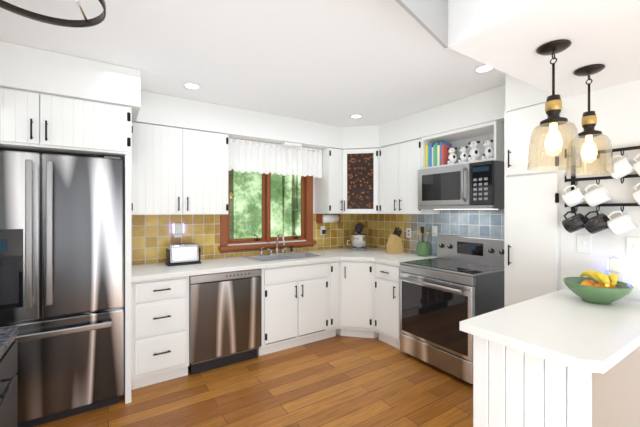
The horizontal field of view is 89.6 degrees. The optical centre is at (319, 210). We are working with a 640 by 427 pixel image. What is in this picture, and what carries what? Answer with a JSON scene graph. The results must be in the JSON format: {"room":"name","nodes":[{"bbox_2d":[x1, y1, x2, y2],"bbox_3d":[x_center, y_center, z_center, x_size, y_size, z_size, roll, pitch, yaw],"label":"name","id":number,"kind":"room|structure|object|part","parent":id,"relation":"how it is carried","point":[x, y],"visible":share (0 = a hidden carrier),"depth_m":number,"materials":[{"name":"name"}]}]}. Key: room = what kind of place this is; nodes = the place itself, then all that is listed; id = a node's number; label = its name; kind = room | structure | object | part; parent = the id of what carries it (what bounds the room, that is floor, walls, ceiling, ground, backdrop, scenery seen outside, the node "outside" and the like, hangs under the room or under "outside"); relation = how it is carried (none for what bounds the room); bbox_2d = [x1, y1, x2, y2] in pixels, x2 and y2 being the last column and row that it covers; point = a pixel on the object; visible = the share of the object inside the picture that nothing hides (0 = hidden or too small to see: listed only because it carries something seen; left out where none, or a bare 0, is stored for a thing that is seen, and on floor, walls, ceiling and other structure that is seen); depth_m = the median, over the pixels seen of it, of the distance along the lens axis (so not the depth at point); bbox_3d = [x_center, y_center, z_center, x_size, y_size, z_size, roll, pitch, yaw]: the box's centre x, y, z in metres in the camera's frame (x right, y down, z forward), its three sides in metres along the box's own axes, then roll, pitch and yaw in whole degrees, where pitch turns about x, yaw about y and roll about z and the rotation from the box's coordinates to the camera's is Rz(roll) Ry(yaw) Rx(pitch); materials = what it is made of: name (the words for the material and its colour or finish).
{"room":"kitchen","nodes":[
{"label":"kitchen","id":0,"kind":"room"},
{"bbox_2d":[0,41,140,121],"bbox_3d":[-2.012,-0.899,2.380,1.146,0.268,0.788,0,0,-33],"label":"soffit","id":1,"kind":"structure","parent":0,"point":[27,68],"depth_m":2.14,"materials":[{"name":"white paint"}]},
{"bbox_2d":[138,177,326,264],"bbox_3d":[-1.077,0.190,3.552,4.300,2.450,0.140,0,0,-33],"label":"wall","id":2,"kind":"structure","parent":0,"point":[282,241],"depth_m":3.96,"materials":[{"name":"white paint"}]},
{"bbox_2d":[132,122,227,214],"bbox_3d":[-1.337,-0.364,3.079,0.852,0.798,0.345,0,0,-33],"label":"upper cabinet","id":3,"kind":"object","parent":2,"relation":"attached to","point":[178,171],"visible":0.94,"depth_m":2.94,"materials":[{"name":"white wood"}]},
{"bbox_2d":[132,214,363,264],"bbox_3d":[-0.582,0.271,3.787,2.894,0.469,0.006,0,0,-33],"label":"backsplash","id":4,"kind":"structure","parent":2,"relation":"attached to","point":[153,238],"depth_m":3.35,"materials":[{"name":"yellow tile"}]},
{"bbox_2d":[173,223,183,237],"bbox_3d":[-1.409,0.193,3.210,0.094,0.145,0.048,0,0,-33],"label":"electrical outlet","id":5,"kind":"object","parent":4,"relation":"attached to","point":[178,229],"visible":1,"depth_m":3.19,"materials":[{"name":"white plastic"}]},
{"bbox_2d":[321,226,329,234],"bbox_3d":[0.068,0.255,4.179,0.114,0.116,0.048,0,0,-33],"label":"electrical outlet","id":6,"kind":"object","parent":4,"relation":"attached to","point":[323,231],"visible":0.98,"depth_m":4.17,"materials":[{"name":"white plastic"}]},
{"bbox_2d":[218,169,316,252],"bbox_3d":[-0.594,-0.142,3.800,1.210,1.185,0.175,0,0,-33],"label":"window","id":7,"kind":"structure","parent":2,"relation":"in","point":[306,209],"depth_m":3.78,"materials":[{"name":"brown wood"}]},
{"bbox_2d":[315,148,342,213],"bbox_3d":[0.119,-0.364,4.035,0.208,0.798,0.345,0,0,-33],"label":"upper cabinet","id":8,"kind":"object","parent":2,"relation":"attached to","point":[329,191],"visible":1,"depth_m":3.93,"materials":[{"name":"white wood"}]},
{"bbox_2d":[316,214,340,222],"bbox_3d":[0.110,0.096,4.159,0.302,0.118,0.128,0,0,-33],"label":"paper towel","id":9,"kind":"object","parent":8,"relation":"attached to","point":[322,218],"visible":1,"depth_m":4.11,"materials":[{"name":"white paper"}]},
{"bbox_2d":[342,148,379,213],"bbox_3d":[0.536,-0.364,4.145,0.632,0.798,0.620,0,0,-33],"label":"upper cabinet","id":10,"kind":"object","parent":2,"relation":"attached to","point":[361,181],"visible":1,"depth_m":3.93,"materials":[{"name":"white"}]},
{"bbox_2d":[0,0,504,126],"bbox_3d":[0.523,-1.085,1.116,4.300,0.100,5.990,0,0,-33],"label":"ceiling","id":11,"kind":"structure","parent":0,"point":[340,62],"depth_m":2.09,"materials":[{"name":"white paint"}]},
{"bbox_2d":[0,0,105,27],"bbox_3d":[-1.065,-0.921,1.203,0.444,0.223,0.444,0,0,-33],"label":"ring chandelier","id":12,"kind":"object","parent":11,"relation":"hanging from","point":[86,22],"visible":1,"depth_m":1.38,"materials":[{"name":"brown metal"}]},
{"bbox_2d":[182,83,201,89],"bbox_3d":[-1.058,-1.030,2.667,0.154,0.007,0.154,0,0,-33],"label":"recessed light","id":13,"kind":"object","parent":11,"relation":"in","point":[192,86],"visible":0.98,"depth_m":2.67,"materials":[{"name":"white plastic"}]},
{"bbox_2d":[136,85,504,148],"bbox_3d":[0.056,-0.899,2.873,2.848,0.268,2.236,0,0,-33],"label":"soffit ceiling","id":14,"kind":"structure","parent":11,"relation":"attached to","point":[251,125],"depth_m":3.23,"materials":[{"name":"white paint"}]},
{"bbox_2d":[228,138,321,177],"bbox_3d":[-0.442,-0.582,3.596,1.186,0.362,0.156,0,0,-33],"label":"valance curtain","id":15,"kind":"object","parent":14,"relation":"hanging from","point":[288,158],"visible":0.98,"depth_m":3.60,"materials":[{"name":"fabric"}]},
{"bbox_2d":[349,114,362,118],"bbox_3d":[0.396,-1.030,3.514,0.154,0.007,0.154,0,0,-33],"label":"recessed light","id":16,"kind":"object","parent":11,"relation":"in","point":[355,116],"visible":0.96,"depth_m":3.52,"materials":[{"name":"white plastic"}]},
{"bbox_2d":[395,0,447,47],"bbox_3d":[-0.187,-0.884,0.620,0.014,0.298,2.250,0,0,42],"label":"header","id":17,"kind":"object","parent":11,"relation":"attached to","point":[430,17],"visible":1,"depth_m":1.32,"materials":[{"name":"grey paint"}]},
{"bbox_2d":[473,64,494,73],"bbox_3d":[1.192,-1.030,2.338,0.154,0.007,0.154,0,0,-33],"label":"recessed light","id":18,"kind":"object","parent":11,"relation":"in","point":[482,69],"visible":0.77,"depth_m":2.35,"materials":[{"name":"white plastic"}]},
{"bbox_2d":[449,0,639,98],"bbox_3d":[1.311,-0.884,1.427,1.198,0.298,0.845,0,0,-33],"label":"ceiling","id":19,"kind":"structure","parent":11,"relation":"attached to","point":[510,37],"depth_m":1.39,"materials":[{"name":"white paint"}]},
{"bbox_2d":[527,39,581,170],"bbox_3d":[1.042,-0.462,1.438,0.200,0.543,0.200,0,0,-33],"label":"pendant light","id":20,"kind":"object","parent":19,"relation":"hanging from","point":[553,121],"visible":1,"depth_m":1.42,"materials":[{"name":"beige glass"}]},
{"bbox_2d":[565,64,614,175],"bbox_3d":[1.393,-0.462,1.669,0.200,0.543,0.200,0,0,-33],"label":"pendant light","id":21,"kind":"object","parent":19,"relation":"hanging from","point":[588,151],"visible":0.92,"depth_m":1.65,"materials":[{"name":"glass"}]},
{"bbox_2d":[34,333,472,426],"bbox_3d":[0.523,1.465,1.116,4.300,0.100,5.990,0,0,-33],"label":"floor","id":22,"kind":"structure","parent":0,"point":[337,380],"depth_m":2.47,"materials":[{"name":"brown wood"}]},
{"bbox_2d":[0,326,18,426],"bbox_3d":[-1.207,0.960,0.709,0.656,0.910,1.310,0,0,-33],"label":"base cabinet","id":23,"kind":"object","parent":22,"relation":"on","point":[8,380],"visible":1,"depth_m":1.28,"materials":[{"name":"black"}]},
{"bbox_2d":[0,150,123,426],"bbox_3d":[-1.996,0.509,2.365,0.930,1.812,0.735,0,0,-33],"label":"fridge","id":24,"kind":"object","parent":22,"relation":"on","point":[61,261],"visible":1,"depth_m":2.17,"materials":[{"name":"silver metal"}]},
{"bbox_2d":[0,87,131,403],"bbox_3d":[-2.031,0.326,2.359,1.092,2.178,0.803,0,0,-33],"label":"cabinet","id":25,"kind":"object","parent":22,"relation":"on","point":[39,123],"visible":1,"depth_m":2.20,"materials":[{"name":"white wood"}]},
{"bbox_2d":[132,276,188,389],"bbox_3d":[-1.445,0.981,2.855,0.429,0.868,0.617,0,0,-33],"label":"base cabinet","id":26,"kind":"object","parent":22,"relation":"on","point":[160,307],"depth_m":2.60,"materials":[{"name":"white wood"}]},
{"bbox_2d":[132,247,385,281],"bbox_3d":[-0.401,0.525,3.511,2.894,0.039,0.651,0,0,-33],"label":"countertop","id":27,"kind":"structure","parent":26,"relation":"on","point":[146,272],"depth_m":3.00,"materials":[{"name":"white stone"}]},
{"bbox_2d":[165,243,200,265],"bbox_3d":[-1.300,0.409,3.083,0.308,0.192,0.164,0,0,-33],"label":"toaster","id":28,"kind":"object","parent":27,"relation":"on","point":[183,254],"visible":1,"depth_m":3.01,"materials":[{"name":"silver metal"}]},
{"bbox_2d":[260,233,292,255],"bbox_3d":[-0.449,0.375,3.641,0.412,0.245,0.215,0,0,-33],"label":"faucet","id":29,"kind":"object","parent":27,"relation":"on","point":[276,253],"visible":1,"depth_m":3.68,"materials":[{"name":"silver metal"}]},
{"bbox_2d":[243,252,325,262],"bbox_3d":[-0.391,0.596,3.548,0.773,0.196,0.480,0,0,-33],"label":"sink","id":30,"kind":"object","parent":27,"relation":"in","point":[281,257],"visible":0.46,"depth_m":3.60,"materials":[{"name":"silver metal"}]},
{"bbox_2d":[347,223,367,250],"bbox_3d":[0.514,0.332,4.210,0.323,0.346,0.322,0,0,-33],"label":"stand mixer","id":31,"kind":"object","parent":27,"relation":"on","point":[358,240],"visible":1,"depth_m":4.07,"materials":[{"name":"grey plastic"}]},
{"bbox_2d":[188,269,261,374],"bbox_3d":[-0.981,0.983,3.132,0.644,0.864,0.588,0,0,-33],"label":"dishwasher","id":32,"kind":"object","parent":22,"relation":"on","point":[225,318],"visible":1,"depth_m":2.88,"materials":[{"name":"silver metal"}]},
{"bbox_2d":[336,260,378,337],"bbox_3d":[0.499,0.981,3.978,0.894,0.868,0.873,0,0,-33],"label":"base cabinet","id":33,"kind":"object","parent":22,"relation":"on","point":[356,298],"visible":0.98,"depth_m":3.54,"materials":[{"name":"white wood"}]},
{"bbox_2d":[329,252,436,265],"bbox_3d":[0.709,0.525,3.491,1.062,0.039,0.600,0,0,-33],"label":"countertop","id":34,"kind":"structure","parent":33,"relation":"on","point":[383,257],"depth_m":3.51,"materials":[{"name":"white stone"}]},
{"bbox_2d":[386,227,403,253],"bbox_3d":[0.902,0.348,3.846,0.190,0.313,0.100,0,0,-25],"label":"knife block","id":35,"kind":"object","parent":34,"relation":"on","point":[394,245],"visible":1,"depth_m":3.81,"materials":[{"name":"brown wood"}]},
{"bbox_2d":[416,225,430,256],"bbox_3d":[1.160,0.334,3.616,0.156,0.340,0.156,0,0,-33],"label":"utensil crock","id":36,"kind":"object","parent":34,"relation":"on","point":[423,248],"visible":1,"depth_m":3.57,"materials":[{"name":"green ceramic"}]},
{"bbox_2d":[375,262,401,348],"bbox_3d":[0.939,0.981,3.513,0.670,0.868,0.385,0,0,-33],"label":"base cabinet","id":37,"kind":"object","parent":22,"relation":"on","point":[387,304],"visible":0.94,"depth_m":3.33,"materials":[{"name":"white wood"}]},
{"bbox_2d":[399,235,503,384],"bbox_3d":[1.230,0.838,3.013,0.716,1.155,0.762,0,0,-33],"label":"range","id":38,"kind":"object","parent":22,"relation":"on","point":[451,286],"visible":0.9,"depth_m":2.83,"materials":[{"name":"silver metal"}]},
{"bbox_2d":[504,102,559,306],"bbox_3d":[1.697,0.339,2.402,0.622,2.152,0.348,0,0,-33],"label":"pantry","id":39,"kind":"object","parent":22,"relation":"on","point":[532,234],"visible":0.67,"depth_m":2.25,"materials":[{"name":"white wood"}]},
{"bbox_2d":[460,289,639,426],"bbox_3d":[1.250,0.960,1.575,1.138,0.910,0.500,0,0,-33],"label":"peninsula","id":40,"kind":"object","parent":22,"relation":"on","point":[537,361],"depth_m":1.31,"materials":[{"name":"white"}]},
{"bbox_2d":[563,270,633,304],"bbox_3d":[1.538,0.418,1.794,0.300,0.173,0.300,0,0,-33],"label":"fruit bowl","id":41,"kind":"object","parent":40,"relation":"on","point":[598,287],"visible":1,"depth_m":1.74,"materials":[{"name":"green ceramic"}]},
{"bbox_3d":[1.388,0.981,1.416,1.081,0.868,0.012,0,0,-33],"label":"peninsula side","id":42,"kind":"part","parent":40,"relation":"part of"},
{"bbox_2d":[505,73,639,300],"bbox_3d":[2.570,0.191,1.121,0.568,2.448,3.452,0,0,-33],"label":"wall","id":43,"kind":"structure","parent":0,"point":[616,108],"depth_m":1.94,"materials":[{"name":"white paint"}]},
{"bbox_2d":[577,234,590,253],"bbox_3d":[1.640,0.205,2.005,0.014,0.116,0.072,0,0,-33],"label":"switch plate","id":44,"kind":"object","parent":43,"relation":"attached to","point":[583,243],"visible":1,"depth_m":2.00,"materials":[{"name":"white plastic"}]},
{"bbox_2d":[562,146,639,234],"bbox_3d":[1.703,-0.136,1.813,0.120,0.547,0.568,0,0,-33],"label":"mug rack","id":45,"kind":"object","parent":43,"relation":"attached to","point":[575,197],"visible":0.98,"depth_m":1.87,"materials":[{"name":"black metal"}]},
{"bbox_2d":[562,184,589,207],"bbox_3d":[1.575,-0.093,1.989,0.091,0.140,0.130,0,0,-33],"label":"mug","id":46,"kind":"object","parent":45,"relation":"on","point":[572,199],"depth_m":1.97,"materials":[{"name":"white ceramic"}]},
{"bbox_2d":[562,210,589,232],"bbox_3d":[1.575,0.068,1.989,0.093,0.140,0.129,0,0,-33],"label":"mug","id":47,"kind":"object","parent":45,"relation":"on","point":[577,222],"depth_m":1.97,"materials":[{"name":"black ceramic"}]},
{"bbox_2d":[583,183,612,207],"bbox_3d":[1.634,-0.093,1.899,0.093,0.140,0.129,0,0,-33],"label":"mug","id":48,"kind":"object","parent":45,"relation":"on","point":[596,198],"depth_m":1.89,"materials":[{"name":"white ceramic"}]},
{"bbox_2d":[583,210,612,233],"bbox_3d":[1.634,0.068,1.899,0.097,0.140,0.129,0,0,-33],"label":"mug","id":49,"kind":"object","parent":45,"relation":"on","point":[598,223],"depth_m":1.88,"materials":[{"name":"black ceramic"}]},
{"bbox_2d":[606,154,638,179],"bbox_3d":[1.694,-0.248,1.808,0.099,0.140,0.130,0,0,-33],"label":"mug","id":50,"kind":"object","parent":45,"relation":"on","point":[625,166],"depth_m":1.79,"materials":[{"name":"white ceramic"}]},
{"bbox_2d":[606,210,638,234],"bbox_3d":[1.694,0.068,1.808,0.093,0.140,0.129,0,0,-33],"label":"mug","id":51,"kind":"object","parent":45,"relation":"on","point":[624,223],"depth_m":1.79,"materials":[{"name":"white ceramic"}]},
{"bbox_2d":[631,151,639,177],"bbox_3d":[1.753,-0.248,1.718,0.091,0.140,0.130,0,0,-33],"label":"mug","id":52,"kind":"object","parent":45,"relation":"on","point":[635,166],"depth_m":1.75,"materials":[{"name":"white ceramic"}]},
{"bbox_2d":[631,180,639,206],"bbox_3d":[1.753,-0.093,1.718,0.098,0.140,0.130,0,0,-33],"label":"mug","id":53,"kind":"object","parent":45,"relation":"on","point":[636,195],"depth_m":1.74,"materials":[{"name":"white ceramic"}]},
{"bbox_2d":[607,257,623,280],"bbox_3d":[1.714,0.337,1.873,0.035,0.133,0.072,0,0,-33],"label":"outlet","id":54,"kind":"object","parent":43,"relation":"attached to","point":[615,265],"visible":0.9,"depth_m":1.86,"materials":[{"name":"white plastic"}]},
{"bbox_2d":[626,237,639,257],"bbox_3d":[1.780,0.205,1.792,0.014,0.116,0.118,0,0,-33],"label":"switch plate","id":55,"kind":"object","parent":43,"relation":"attached to","point":[632,247],"visible":1,"depth_m":1.81,"materials":[{"name":"white plastic"}]},
{"bbox_3d":[2.295,0.190,2.189,0.140,2.450,5.840,0,0,-33],"label":"wall","id":56,"kind":"structure","parent":0,"visible":0},
{"bbox_2d":[380,139,439,213],"bbox_3d":[1.000,-0.364,3.700,0.345,0.798,0.618,0,0,-33],"label":"upper cabinet","id":57,"kind":"object","parent":56,"relation":"attached to","point":[400,165],"visible":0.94,"depth_m":3.59,"materials":[{"name":"white wood"}]},
{"bbox_2d":[364,209,503,255],"bbox_3d":[1.191,0.245,3.733,0.006,0.520,2.028,0,0,-33],"label":"backsplash","id":58,"kind":"structure","parent":56,"relation":"attached to","point":[379,229],"depth_m":3.61,"materials":[{"name":"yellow tile"}]},
{"bbox_2d":[406,228,410,237],"bbox_3d":[1.073,0.265,3.899,0.006,0.116,0.072,0,0,-33],"label":"electrical outlet","id":59,"kind":"object","parent":58,"relation":"attached to","point":[408,232],"visible":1,"depth_m":3.90,"materials":[{"name":"white plastic"}]},
{"bbox_2d":[432,226,436,235],"bbox_3d":[1.266,0.225,3.584,0.028,0.116,0.072,0,0,-33],"label":"electrical outlet","id":60,"kind":"object","parent":58,"relation":"attached to","point":[434,230],"visible":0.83,"depth_m":3.58,"materials":[{"name":"white plastic"}]},
{"bbox_2d":[418,160,503,209],"bbox_3d":[1.353,-0.219,3.092,0.424,0.408,0.776,0,0,-33],"label":"microwave","id":61,"kind":"object","parent":56,"relation":"attached to","point":[477,185],"visible":1,"depth_m":2.88,"materials":[{"name":"silver metal"}]},
{"bbox_2d":[421,120,503,169],"bbox_3d":[1.403,-0.595,3.126,0.318,0.336,0.776,0,0,-33],"label":"open shelf","id":62,"kind":"object","parent":56,"relation":"attached to","point":[481,133],"visible":0.4,"depth_m":3.09,"materials":[{"name":"white wood"}]},
{"bbox_2d":[425,142,452,166],"bbox_3d":[1.226,-0.572,3.315,0.170,0.244,0.213,0,0,-33],"label":"books","id":63,"kind":"object","parent":62,"relation":"on","point":[436,154],"visible":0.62,"depth_m":3.25,"materials":[{"name":"multicoloured paper"}]},
{"bbox_2d":[447,140,493,163],"bbox_3d":[1.384,-0.543,2.987,0.117,0.186,0.450,0,0,-33],"label":"figurines","id":64,"kind":"object","parent":62,"relation":"on","point":[474,154],"visible":1,"depth_m":2.93,"materials":[{"name":"white ceramic"}]},
{"label":"outside","id":65,"kind":"structure","parent":0,"visible":0},
{"bbox_2d":[230,170,300,238],"bbox_3d":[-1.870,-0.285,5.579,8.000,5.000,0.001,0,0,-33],"label":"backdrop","id":66,"kind":"structure","parent":65,"point":[294,222],"depth_m":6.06,"materials":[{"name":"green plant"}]}
]}

